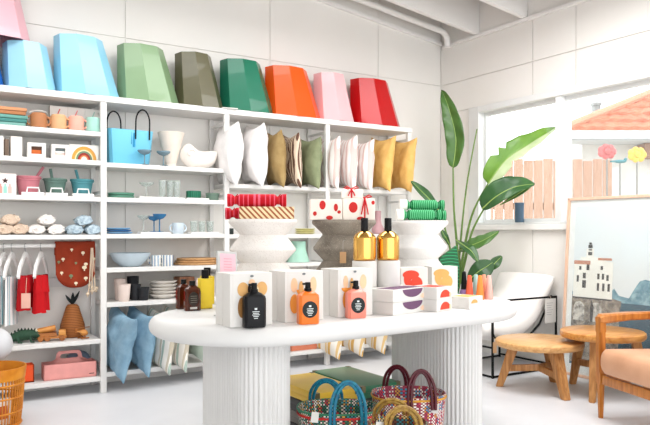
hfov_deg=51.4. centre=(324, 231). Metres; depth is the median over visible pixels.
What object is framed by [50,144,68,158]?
carton
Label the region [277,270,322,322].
gift box
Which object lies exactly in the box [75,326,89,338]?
helicopter
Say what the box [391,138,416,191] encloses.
cushion
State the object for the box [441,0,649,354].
wall
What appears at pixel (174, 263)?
wooden board
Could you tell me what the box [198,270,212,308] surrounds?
lotion bottle
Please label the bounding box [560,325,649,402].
side table
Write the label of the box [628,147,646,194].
ornament
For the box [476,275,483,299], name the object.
candle
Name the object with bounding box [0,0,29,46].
stool
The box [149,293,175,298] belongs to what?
dish
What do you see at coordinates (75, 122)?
cup
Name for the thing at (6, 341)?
globe lamp
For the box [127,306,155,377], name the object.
cushion
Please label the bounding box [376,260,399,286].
tube
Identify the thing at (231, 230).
cup
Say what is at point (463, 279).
perfume bottle
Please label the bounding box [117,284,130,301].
beaker
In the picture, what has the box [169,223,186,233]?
mug
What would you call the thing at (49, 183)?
bucket
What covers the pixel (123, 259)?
serving bowl
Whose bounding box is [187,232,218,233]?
display tray
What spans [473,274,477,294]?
candle
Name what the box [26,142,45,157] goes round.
carton
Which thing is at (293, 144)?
cushion
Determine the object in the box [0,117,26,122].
folded cloth
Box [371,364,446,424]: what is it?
woven basket
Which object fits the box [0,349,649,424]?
floor
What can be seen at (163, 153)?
bowl
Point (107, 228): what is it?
plate
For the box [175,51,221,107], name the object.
stool
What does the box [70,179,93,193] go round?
bucket
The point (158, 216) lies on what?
bowl
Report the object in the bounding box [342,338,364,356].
cushion
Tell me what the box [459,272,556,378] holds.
sling chair
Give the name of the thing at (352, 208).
wrapped present
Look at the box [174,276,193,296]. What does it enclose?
wooden box
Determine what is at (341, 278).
gift box
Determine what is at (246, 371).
display table
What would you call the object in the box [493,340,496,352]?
price tag
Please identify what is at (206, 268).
lotion bottle
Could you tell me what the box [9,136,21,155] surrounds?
carton
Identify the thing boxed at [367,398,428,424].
woven basket
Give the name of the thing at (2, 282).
shirt
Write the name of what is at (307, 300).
soap bottle
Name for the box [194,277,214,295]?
box
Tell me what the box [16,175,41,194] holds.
bucket
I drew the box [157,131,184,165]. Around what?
vase
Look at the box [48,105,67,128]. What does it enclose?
carton
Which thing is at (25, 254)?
clothes hanger
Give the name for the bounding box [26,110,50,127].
cup
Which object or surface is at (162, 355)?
cushion
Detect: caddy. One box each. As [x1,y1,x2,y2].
[21,187,44,195]
[45,188,67,195]
[72,188,93,196]
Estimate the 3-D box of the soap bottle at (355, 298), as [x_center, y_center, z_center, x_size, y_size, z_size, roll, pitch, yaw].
[0.151,0.328,3.304,0.098,0.182,0.057,0,0,-22]
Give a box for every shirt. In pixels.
[0,275,10,324]
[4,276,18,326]
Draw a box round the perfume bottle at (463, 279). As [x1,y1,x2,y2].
[460,271,466,293]
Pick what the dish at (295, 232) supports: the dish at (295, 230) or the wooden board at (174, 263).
the dish at (295, 230)
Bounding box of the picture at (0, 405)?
[0,405,7,419]
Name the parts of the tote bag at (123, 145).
handle, handle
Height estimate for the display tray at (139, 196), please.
0.013 m
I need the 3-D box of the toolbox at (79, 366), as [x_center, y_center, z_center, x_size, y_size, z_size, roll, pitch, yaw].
[-1.901,0.977,5.019,0.364,0.195,0.151,0,0,-29]
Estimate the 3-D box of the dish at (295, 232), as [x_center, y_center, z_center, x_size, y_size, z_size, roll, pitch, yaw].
[-0.180,0.010,6.080,0.190,0.018,0.190,0,0,-32]
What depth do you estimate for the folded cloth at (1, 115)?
4.75 m
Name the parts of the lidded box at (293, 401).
lid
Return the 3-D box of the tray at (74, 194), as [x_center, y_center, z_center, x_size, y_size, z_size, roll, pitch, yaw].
[-1.788,-0.272,4.996,0.150,0.022,0.056,0,0,-26]
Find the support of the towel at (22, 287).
hanging from the clothes hanger at (25, 254)
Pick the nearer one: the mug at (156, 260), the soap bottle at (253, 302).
the soap bottle at (253, 302)
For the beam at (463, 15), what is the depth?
6.61 m
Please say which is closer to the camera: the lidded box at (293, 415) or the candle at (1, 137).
the lidded box at (293, 415)
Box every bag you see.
[107,109,152,163]
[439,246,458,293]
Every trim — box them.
[315,0,441,45]
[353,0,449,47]
[442,0,589,48]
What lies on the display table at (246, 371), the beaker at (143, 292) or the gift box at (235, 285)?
the gift box at (235, 285)
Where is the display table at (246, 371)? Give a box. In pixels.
[149,297,516,424]
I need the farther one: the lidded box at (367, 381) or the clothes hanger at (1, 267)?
the clothes hanger at (1, 267)
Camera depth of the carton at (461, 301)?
3.71 m
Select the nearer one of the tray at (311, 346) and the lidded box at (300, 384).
the lidded box at (300, 384)
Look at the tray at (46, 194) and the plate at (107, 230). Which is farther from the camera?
the plate at (107, 230)
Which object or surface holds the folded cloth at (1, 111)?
on the folded cloth at (1, 115)
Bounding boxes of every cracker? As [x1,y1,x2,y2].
[225,207,238,218]
[227,194,286,206]
[395,209,441,220]
[399,200,444,210]
[405,210,446,220]
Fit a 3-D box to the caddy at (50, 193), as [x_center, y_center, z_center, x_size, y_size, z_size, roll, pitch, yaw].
[-1.945,-0.290,4.897,0.150,0.060,0.056,0,0,-26]
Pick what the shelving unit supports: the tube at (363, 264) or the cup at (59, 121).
the cup at (59, 121)
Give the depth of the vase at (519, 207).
6.33 m
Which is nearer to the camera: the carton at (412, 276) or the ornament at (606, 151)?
the carton at (412, 276)
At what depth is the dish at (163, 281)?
5.34 m
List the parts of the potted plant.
stem, stem, stem, stem, stem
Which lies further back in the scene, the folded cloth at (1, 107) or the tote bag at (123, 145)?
the tote bag at (123, 145)
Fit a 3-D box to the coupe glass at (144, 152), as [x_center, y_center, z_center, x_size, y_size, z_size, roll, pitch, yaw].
[-1.395,-0.577,5.226,0.108,0.112,0.108,0,0,-32]
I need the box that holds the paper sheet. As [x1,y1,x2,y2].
[545,297,555,322]
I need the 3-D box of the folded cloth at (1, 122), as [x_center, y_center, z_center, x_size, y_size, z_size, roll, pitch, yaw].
[-2.264,-0.759,4.814,0.230,0.026,0.200,0,0,-30]
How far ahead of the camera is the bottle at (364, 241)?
3.57 m
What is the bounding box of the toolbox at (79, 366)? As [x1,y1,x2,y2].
[41,350,95,380]
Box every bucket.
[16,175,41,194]
[43,178,66,192]
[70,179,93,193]
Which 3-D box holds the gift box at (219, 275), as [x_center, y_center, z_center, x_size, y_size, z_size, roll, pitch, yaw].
[-0.391,0.301,3.114,0.208,0.236,0.079,0,0,-32]
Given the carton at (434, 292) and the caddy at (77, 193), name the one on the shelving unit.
the caddy at (77, 193)
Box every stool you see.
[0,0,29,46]
[0,69,3,84]
[2,40,55,90]
[53,33,118,96]
[117,43,178,103]
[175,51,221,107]
[220,58,272,112]
[265,65,319,117]
[313,72,353,121]
[350,78,399,126]
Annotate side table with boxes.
[495,333,584,400]
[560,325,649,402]
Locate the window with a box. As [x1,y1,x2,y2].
[464,69,649,229]
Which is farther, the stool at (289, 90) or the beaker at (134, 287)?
the stool at (289, 90)
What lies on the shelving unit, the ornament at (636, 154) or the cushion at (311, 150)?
the cushion at (311, 150)
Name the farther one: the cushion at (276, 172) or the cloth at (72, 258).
the cushion at (276, 172)
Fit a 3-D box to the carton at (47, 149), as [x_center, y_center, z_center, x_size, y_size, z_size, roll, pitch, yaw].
[-2.042,-0.575,5.048,0.100,0.088,0.080,0,0,-32]
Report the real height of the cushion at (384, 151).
0.566 m
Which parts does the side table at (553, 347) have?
leg, leg, leg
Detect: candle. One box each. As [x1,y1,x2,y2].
[0,136,3,154]
[4,139,8,155]
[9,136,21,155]
[466,275,472,294]
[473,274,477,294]
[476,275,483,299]
[482,274,486,298]
[485,275,492,299]
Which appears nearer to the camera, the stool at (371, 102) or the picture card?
the picture card
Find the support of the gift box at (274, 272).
on the display table at (246, 371)
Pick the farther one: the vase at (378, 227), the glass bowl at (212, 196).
the vase at (378, 227)
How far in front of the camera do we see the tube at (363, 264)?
3.57 m
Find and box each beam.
[386,0,478,34]
[480,0,527,18]
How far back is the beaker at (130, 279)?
5.31 m
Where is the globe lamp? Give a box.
[0,328,12,359]
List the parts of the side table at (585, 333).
leg, leg, leg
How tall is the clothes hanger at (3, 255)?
0.251 m
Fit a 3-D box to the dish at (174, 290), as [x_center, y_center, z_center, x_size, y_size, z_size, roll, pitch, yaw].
[-1.295,0.485,5.413,0.224,0.036,0.224,0,0,-32]
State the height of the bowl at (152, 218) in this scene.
0.038 m
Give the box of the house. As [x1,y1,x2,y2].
[519,89,649,218]
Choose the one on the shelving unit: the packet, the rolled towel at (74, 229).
the rolled towel at (74, 229)
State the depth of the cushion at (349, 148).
6.14 m
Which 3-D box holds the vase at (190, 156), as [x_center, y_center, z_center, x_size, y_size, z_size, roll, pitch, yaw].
[-1.034,-0.620,5.560,0.312,0.199,0.157,0,0,-26]
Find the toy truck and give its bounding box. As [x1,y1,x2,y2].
[37,325,66,341]
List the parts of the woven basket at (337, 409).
handle, handle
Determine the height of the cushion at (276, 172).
0.526 m
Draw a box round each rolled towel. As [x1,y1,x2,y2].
[0,214,20,224]
[0,224,12,234]
[11,223,28,234]
[27,224,45,234]
[36,214,55,224]
[46,224,64,234]
[65,224,83,234]
[73,215,92,224]
[83,224,100,234]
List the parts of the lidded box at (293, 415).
lid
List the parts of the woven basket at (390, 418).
handle, handle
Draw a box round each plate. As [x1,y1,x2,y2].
[107,195,133,197]
[107,228,129,229]
[107,230,130,231]
[107,232,132,233]
[108,192,133,195]
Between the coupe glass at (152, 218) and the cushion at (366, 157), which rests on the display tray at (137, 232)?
the coupe glass at (152, 218)
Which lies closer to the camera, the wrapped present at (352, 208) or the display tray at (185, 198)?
the wrapped present at (352, 208)
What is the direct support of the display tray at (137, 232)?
on the shelving unit
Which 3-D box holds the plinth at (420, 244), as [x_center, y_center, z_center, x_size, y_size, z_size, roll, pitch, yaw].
[0.586,0.172,4.280,0.386,0.485,0.386,0,0,-32]
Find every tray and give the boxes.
[21,192,44,195]
[45,193,67,195]
[72,193,93,196]
[136,196,184,198]
[137,232,170,233]
[185,198,208,199]
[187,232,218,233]
[290,344,316,350]
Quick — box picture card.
[0,173,15,194]
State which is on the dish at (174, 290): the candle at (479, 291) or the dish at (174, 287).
the dish at (174, 287)
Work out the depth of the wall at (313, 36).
5.80 m
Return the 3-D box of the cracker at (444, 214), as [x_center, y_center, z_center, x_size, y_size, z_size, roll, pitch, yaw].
[0.627,-0.106,4.298,0.280,0.071,0.071,0,0,-5]
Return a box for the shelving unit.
[0,85,411,392]
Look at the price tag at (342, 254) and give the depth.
3.85 m
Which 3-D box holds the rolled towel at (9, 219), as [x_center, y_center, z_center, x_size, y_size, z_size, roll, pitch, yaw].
[-2.233,-0.090,4.797,0.133,0.079,0.212,0,0,-26]
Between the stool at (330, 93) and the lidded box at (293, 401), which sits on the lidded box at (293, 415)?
the lidded box at (293, 401)
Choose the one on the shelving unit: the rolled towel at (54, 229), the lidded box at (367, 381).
the rolled towel at (54, 229)
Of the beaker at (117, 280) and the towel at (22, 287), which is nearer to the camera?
the towel at (22, 287)
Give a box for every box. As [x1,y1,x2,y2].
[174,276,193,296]
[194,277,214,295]
[216,271,262,325]
[223,272,271,327]
[239,207,293,218]
[269,269,312,320]
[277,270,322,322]
[290,372,357,400]
[290,396,301,410]
[290,408,298,424]
[312,366,399,398]
[321,267,360,315]
[330,268,371,317]
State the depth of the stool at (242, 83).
5.68 m
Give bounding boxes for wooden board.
[173,262,215,264]
[175,260,215,262]
[176,257,215,260]
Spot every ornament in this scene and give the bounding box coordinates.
[598,144,616,195]
[610,158,626,195]
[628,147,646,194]
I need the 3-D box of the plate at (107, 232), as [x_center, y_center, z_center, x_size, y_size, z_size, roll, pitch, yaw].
[-1.583,0.007,5.196,0.208,0.015,0.208,0,0,-32]
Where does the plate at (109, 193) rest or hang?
on the plate at (117, 196)
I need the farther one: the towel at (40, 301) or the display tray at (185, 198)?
the display tray at (185, 198)
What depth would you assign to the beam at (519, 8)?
6.19 m
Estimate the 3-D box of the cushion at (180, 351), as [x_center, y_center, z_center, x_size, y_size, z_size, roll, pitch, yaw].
[-1.206,0.840,5.408,0.519,0.517,0.118,0,0,42]
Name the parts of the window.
sill, sash, sash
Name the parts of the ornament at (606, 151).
stem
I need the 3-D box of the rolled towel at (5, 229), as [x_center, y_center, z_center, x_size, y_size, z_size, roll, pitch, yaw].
[-2.268,-0.019,4.775,0.137,0.076,0.211,0,0,-26]
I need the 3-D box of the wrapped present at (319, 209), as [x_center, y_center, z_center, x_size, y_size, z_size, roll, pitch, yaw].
[0.003,-0.130,3.979,0.185,0.118,0.131,0,0,-4]
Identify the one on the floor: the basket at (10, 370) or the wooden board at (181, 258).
the basket at (10, 370)
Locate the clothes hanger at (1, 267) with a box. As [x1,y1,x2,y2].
[0,264,3,274]
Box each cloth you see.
[0,106,26,111]
[0,110,25,115]
[0,114,27,119]
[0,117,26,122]
[0,121,25,125]
[54,241,95,287]
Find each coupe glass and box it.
[137,149,151,164]
[147,216,157,231]
[153,214,165,231]
[157,151,170,165]
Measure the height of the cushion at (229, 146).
0.557 m
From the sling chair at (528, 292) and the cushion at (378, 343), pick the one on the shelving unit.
the cushion at (378, 343)
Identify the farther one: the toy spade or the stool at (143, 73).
the stool at (143, 73)
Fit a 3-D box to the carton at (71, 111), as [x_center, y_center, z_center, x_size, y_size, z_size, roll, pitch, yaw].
[-1.879,-0.838,5.091,0.124,0.185,0.062,0,0,-32]
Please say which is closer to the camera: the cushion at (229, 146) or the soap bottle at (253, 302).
the soap bottle at (253, 302)
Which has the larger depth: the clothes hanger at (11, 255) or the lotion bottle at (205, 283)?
the clothes hanger at (11, 255)
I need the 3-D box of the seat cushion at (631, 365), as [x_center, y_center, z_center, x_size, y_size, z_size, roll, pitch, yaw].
[2.058,0.822,4.091,0.520,0.179,0.592,0,0,-14]
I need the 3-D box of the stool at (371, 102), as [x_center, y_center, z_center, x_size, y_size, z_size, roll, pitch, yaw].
[0.492,-1.237,6.574,0.558,0.443,0.362,0,0,-32]
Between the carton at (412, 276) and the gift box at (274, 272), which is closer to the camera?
the gift box at (274, 272)
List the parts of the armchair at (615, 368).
leg, armrest, rail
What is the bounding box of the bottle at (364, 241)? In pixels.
[353,218,375,260]
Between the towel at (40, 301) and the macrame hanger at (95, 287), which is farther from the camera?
the macrame hanger at (95, 287)
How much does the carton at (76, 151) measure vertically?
0.118 m
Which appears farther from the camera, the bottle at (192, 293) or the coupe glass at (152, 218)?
the coupe glass at (152, 218)
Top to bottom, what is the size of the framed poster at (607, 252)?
1.488 m
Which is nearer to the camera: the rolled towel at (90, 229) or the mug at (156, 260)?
the rolled towel at (90, 229)
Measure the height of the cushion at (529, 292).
0.581 m
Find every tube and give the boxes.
[352,260,376,287]
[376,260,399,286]
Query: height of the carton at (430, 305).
0.064 m
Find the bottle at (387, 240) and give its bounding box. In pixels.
[377,218,398,260]
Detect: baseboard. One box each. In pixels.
[0,345,391,394]
[482,343,544,363]
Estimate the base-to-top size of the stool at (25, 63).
0.338 m
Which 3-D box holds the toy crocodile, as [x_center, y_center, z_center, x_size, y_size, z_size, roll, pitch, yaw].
[-2.153,0.740,4.871,0.315,0.106,0.132,0,0,-22]
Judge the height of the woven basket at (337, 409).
0.487 m
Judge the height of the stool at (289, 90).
0.443 m
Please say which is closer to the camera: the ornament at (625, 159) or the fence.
the ornament at (625, 159)
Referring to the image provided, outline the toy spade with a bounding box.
[36,166,43,175]
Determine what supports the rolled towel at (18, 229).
on the shelving unit
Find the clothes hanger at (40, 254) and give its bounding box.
[33,243,48,277]
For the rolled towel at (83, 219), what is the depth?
4.97 m
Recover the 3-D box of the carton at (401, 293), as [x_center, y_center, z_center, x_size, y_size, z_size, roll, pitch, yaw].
[0.380,0.323,3.554,0.171,0.064,0.314,0,0,41]
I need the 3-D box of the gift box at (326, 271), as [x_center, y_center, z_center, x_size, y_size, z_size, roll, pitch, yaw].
[0.088,0.301,3.458,0.208,0.236,0.079,0,0,-32]
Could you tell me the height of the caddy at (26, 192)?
0.060 m
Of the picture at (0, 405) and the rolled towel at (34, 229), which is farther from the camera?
the rolled towel at (34, 229)
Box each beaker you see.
[114,278,126,299]
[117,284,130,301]
[127,276,138,298]
[130,284,140,300]
[138,287,148,300]
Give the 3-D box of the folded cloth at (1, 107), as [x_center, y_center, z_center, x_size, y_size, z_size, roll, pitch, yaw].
[-2.264,-0.866,4.814,0.238,0.026,0.200,0,0,-32]
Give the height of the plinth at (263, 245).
0.485 m
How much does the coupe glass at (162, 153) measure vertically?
0.112 m
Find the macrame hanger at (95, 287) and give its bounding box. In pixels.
[86,248,97,296]
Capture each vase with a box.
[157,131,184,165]
[180,144,217,167]
[286,241,309,262]
[372,211,383,233]
[514,202,523,221]
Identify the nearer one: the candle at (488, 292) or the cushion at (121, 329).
the candle at (488, 292)
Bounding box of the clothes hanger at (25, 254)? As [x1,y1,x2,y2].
[17,243,32,278]
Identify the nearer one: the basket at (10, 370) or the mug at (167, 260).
the basket at (10, 370)
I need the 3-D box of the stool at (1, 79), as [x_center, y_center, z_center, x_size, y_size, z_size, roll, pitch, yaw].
[-2.431,-1.185,4.732,0.312,0.338,0.346,0,0,-41]
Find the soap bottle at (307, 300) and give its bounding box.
[297,282,318,324]
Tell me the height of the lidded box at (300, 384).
0.074 m
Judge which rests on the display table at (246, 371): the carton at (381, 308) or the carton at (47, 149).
the carton at (381, 308)
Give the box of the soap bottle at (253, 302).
[242,283,265,327]
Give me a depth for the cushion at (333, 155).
6.04 m
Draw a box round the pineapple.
[60,291,84,337]
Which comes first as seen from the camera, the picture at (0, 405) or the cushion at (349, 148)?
the picture at (0, 405)
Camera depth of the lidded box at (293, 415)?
3.99 m
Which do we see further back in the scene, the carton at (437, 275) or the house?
the house
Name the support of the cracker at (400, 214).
on the plinth at (420, 244)
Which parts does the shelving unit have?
hanging rail, shelf, shelf, shelf, shelf, shelf, shelf, rail, shelf, shelf, shelf, shelf, shelf, shelf, shelf, shelf, shelf, shelf, shelf, shelf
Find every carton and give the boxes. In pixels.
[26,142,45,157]
[46,148,49,157]
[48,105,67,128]
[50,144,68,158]
[68,107,84,130]
[68,144,98,160]
[85,109,99,118]
[372,285,423,302]
[372,299,423,315]
[400,267,427,285]
[415,284,451,299]
[423,298,451,311]
[425,265,457,294]
[452,294,482,308]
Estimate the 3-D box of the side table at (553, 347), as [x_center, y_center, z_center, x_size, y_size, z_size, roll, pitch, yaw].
[1.646,1.011,5.154,0.656,0.378,0.689,0,0,-32]
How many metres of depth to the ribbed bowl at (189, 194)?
5.43 m
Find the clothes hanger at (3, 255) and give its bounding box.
[0,243,12,275]
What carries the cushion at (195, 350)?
on the shelving unit
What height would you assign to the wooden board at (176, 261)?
0.018 m
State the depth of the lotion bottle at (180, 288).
3.67 m
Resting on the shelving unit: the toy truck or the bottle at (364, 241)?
the toy truck
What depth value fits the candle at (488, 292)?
4.20 m
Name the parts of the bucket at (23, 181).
handle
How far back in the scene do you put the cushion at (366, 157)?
6.24 m
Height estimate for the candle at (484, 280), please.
0.150 m
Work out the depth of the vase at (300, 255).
5.99 m
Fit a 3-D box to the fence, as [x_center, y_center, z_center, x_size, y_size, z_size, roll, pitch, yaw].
[2.782,0.213,9.034,2.103,2.374,0.070,0,0,0]
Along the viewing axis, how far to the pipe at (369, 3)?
6.76 m
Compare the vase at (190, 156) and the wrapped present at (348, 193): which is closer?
the wrapped present at (348, 193)
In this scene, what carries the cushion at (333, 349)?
on the shelving unit
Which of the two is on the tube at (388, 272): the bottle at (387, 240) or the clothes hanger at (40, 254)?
the bottle at (387, 240)
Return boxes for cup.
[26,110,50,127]
[47,114,68,128]
[68,115,85,130]
[84,117,99,131]
[229,228,233,233]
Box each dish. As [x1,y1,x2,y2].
[149,279,176,284]
[149,283,176,287]
[149,286,175,290]
[149,289,175,294]
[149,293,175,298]
[295,228,314,229]
[295,230,314,231]
[295,232,314,233]
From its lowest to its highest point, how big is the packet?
0.160 m
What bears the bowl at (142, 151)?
on the coupe glass at (144, 152)
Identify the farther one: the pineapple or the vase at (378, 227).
the vase at (378, 227)
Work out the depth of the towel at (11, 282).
4.79 m
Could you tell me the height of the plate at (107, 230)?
0.015 m
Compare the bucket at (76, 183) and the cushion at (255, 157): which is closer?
the bucket at (76, 183)
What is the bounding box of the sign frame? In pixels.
[214,251,236,315]
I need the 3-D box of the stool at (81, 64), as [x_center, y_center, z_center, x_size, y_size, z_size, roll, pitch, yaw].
[-1.804,-1.237,5.127,0.459,0.443,0.345,0,0,-40]
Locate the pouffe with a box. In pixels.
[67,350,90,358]
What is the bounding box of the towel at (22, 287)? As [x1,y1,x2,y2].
[16,274,33,311]
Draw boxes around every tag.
[21,279,30,307]
[340,252,345,262]
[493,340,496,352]
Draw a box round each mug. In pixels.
[147,255,161,265]
[161,255,172,265]
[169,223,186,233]
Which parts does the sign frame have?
frame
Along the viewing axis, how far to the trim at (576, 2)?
6.32 m
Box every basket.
[0,360,26,424]
[296,378,379,424]
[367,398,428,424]
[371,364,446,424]
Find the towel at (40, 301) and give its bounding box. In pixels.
[32,274,49,313]
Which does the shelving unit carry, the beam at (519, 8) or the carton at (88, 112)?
the carton at (88, 112)
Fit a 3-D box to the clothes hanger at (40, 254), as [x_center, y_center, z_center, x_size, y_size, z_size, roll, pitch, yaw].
[-2.077,0.205,4.944,0.016,0.251,0.330,0,0,-6]
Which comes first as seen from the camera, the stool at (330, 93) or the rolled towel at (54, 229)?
the rolled towel at (54, 229)
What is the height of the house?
5.166 m
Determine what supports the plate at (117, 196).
on the shelving unit
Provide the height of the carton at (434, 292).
0.064 m
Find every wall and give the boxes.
[0,0,440,374]
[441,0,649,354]
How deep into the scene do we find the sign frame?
3.39 m
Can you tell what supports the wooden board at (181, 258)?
on the wooden board at (176, 261)
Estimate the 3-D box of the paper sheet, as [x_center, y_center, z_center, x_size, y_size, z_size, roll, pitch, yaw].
[1.961,0.672,5.893,0.140,0.236,0.015,0,0,-32]
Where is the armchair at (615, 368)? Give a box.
[595,311,649,417]
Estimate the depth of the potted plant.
6.15 m
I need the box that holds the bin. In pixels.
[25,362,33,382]
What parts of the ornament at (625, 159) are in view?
stem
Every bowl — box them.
[109,252,150,266]
[137,149,151,154]
[147,216,157,220]
[153,214,165,219]
[157,151,170,155]
[186,191,200,197]
[205,193,219,199]
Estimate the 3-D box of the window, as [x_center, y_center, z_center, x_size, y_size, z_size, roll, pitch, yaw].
[2.389,-0.640,5.559,0.190,1.240,3.320,0,0,-32]
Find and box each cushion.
[107,307,137,383]
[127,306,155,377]
[147,305,174,375]
[162,304,188,372]
[189,345,202,361]
[213,122,243,185]
[242,123,267,185]
[266,130,286,186]
[283,132,301,187]
[301,136,321,188]
[317,341,341,359]
[320,136,340,188]
[339,135,357,188]
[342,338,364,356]
[356,139,374,190]
[365,335,387,354]
[366,136,395,190]
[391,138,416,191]
[482,272,553,340]
[601,349,649,387]
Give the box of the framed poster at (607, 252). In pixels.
[562,194,649,386]
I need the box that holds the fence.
[490,159,611,218]
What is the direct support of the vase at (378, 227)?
on the shelving unit
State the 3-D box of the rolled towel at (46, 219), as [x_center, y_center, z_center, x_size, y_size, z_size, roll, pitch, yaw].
[-2.031,-0.088,4.925,0.136,0.077,0.213,0,0,-26]
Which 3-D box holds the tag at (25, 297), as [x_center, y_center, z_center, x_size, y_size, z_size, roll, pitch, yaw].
[-2.102,0.430,4.758,0.060,0.211,0.048,0,0,-16]
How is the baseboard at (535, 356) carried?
attached to the wall at (592, 40)
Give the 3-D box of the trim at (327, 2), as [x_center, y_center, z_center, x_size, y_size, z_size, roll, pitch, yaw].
[-2.106,-2.536,5.162,7.940,1.071,0.040,0,0,-32]
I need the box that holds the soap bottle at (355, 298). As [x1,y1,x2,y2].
[345,280,365,318]
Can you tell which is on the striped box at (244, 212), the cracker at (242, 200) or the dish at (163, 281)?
the cracker at (242, 200)
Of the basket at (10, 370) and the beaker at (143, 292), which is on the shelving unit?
the beaker at (143, 292)
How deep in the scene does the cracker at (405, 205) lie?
4.22 m
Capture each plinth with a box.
[228,219,296,271]
[312,220,375,269]
[392,220,447,266]
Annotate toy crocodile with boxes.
[10,328,44,343]
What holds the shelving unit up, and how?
on the floor
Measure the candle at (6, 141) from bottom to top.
0.120 m
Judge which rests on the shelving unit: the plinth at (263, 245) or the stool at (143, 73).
the stool at (143, 73)
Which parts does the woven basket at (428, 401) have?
handle, handle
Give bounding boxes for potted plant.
[411,90,554,288]
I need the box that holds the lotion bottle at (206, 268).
[200,267,213,303]
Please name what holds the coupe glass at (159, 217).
on the display tray at (137, 232)
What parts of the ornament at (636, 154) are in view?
stem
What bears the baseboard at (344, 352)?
attached to the wall at (313, 36)
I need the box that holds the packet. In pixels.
[0,397,10,424]
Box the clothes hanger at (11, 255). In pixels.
[2,243,18,279]
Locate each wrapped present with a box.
[309,199,341,219]
[341,186,362,198]
[342,195,374,219]
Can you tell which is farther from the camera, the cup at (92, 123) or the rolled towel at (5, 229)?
the cup at (92, 123)
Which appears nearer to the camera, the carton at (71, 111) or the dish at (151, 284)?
the carton at (71, 111)

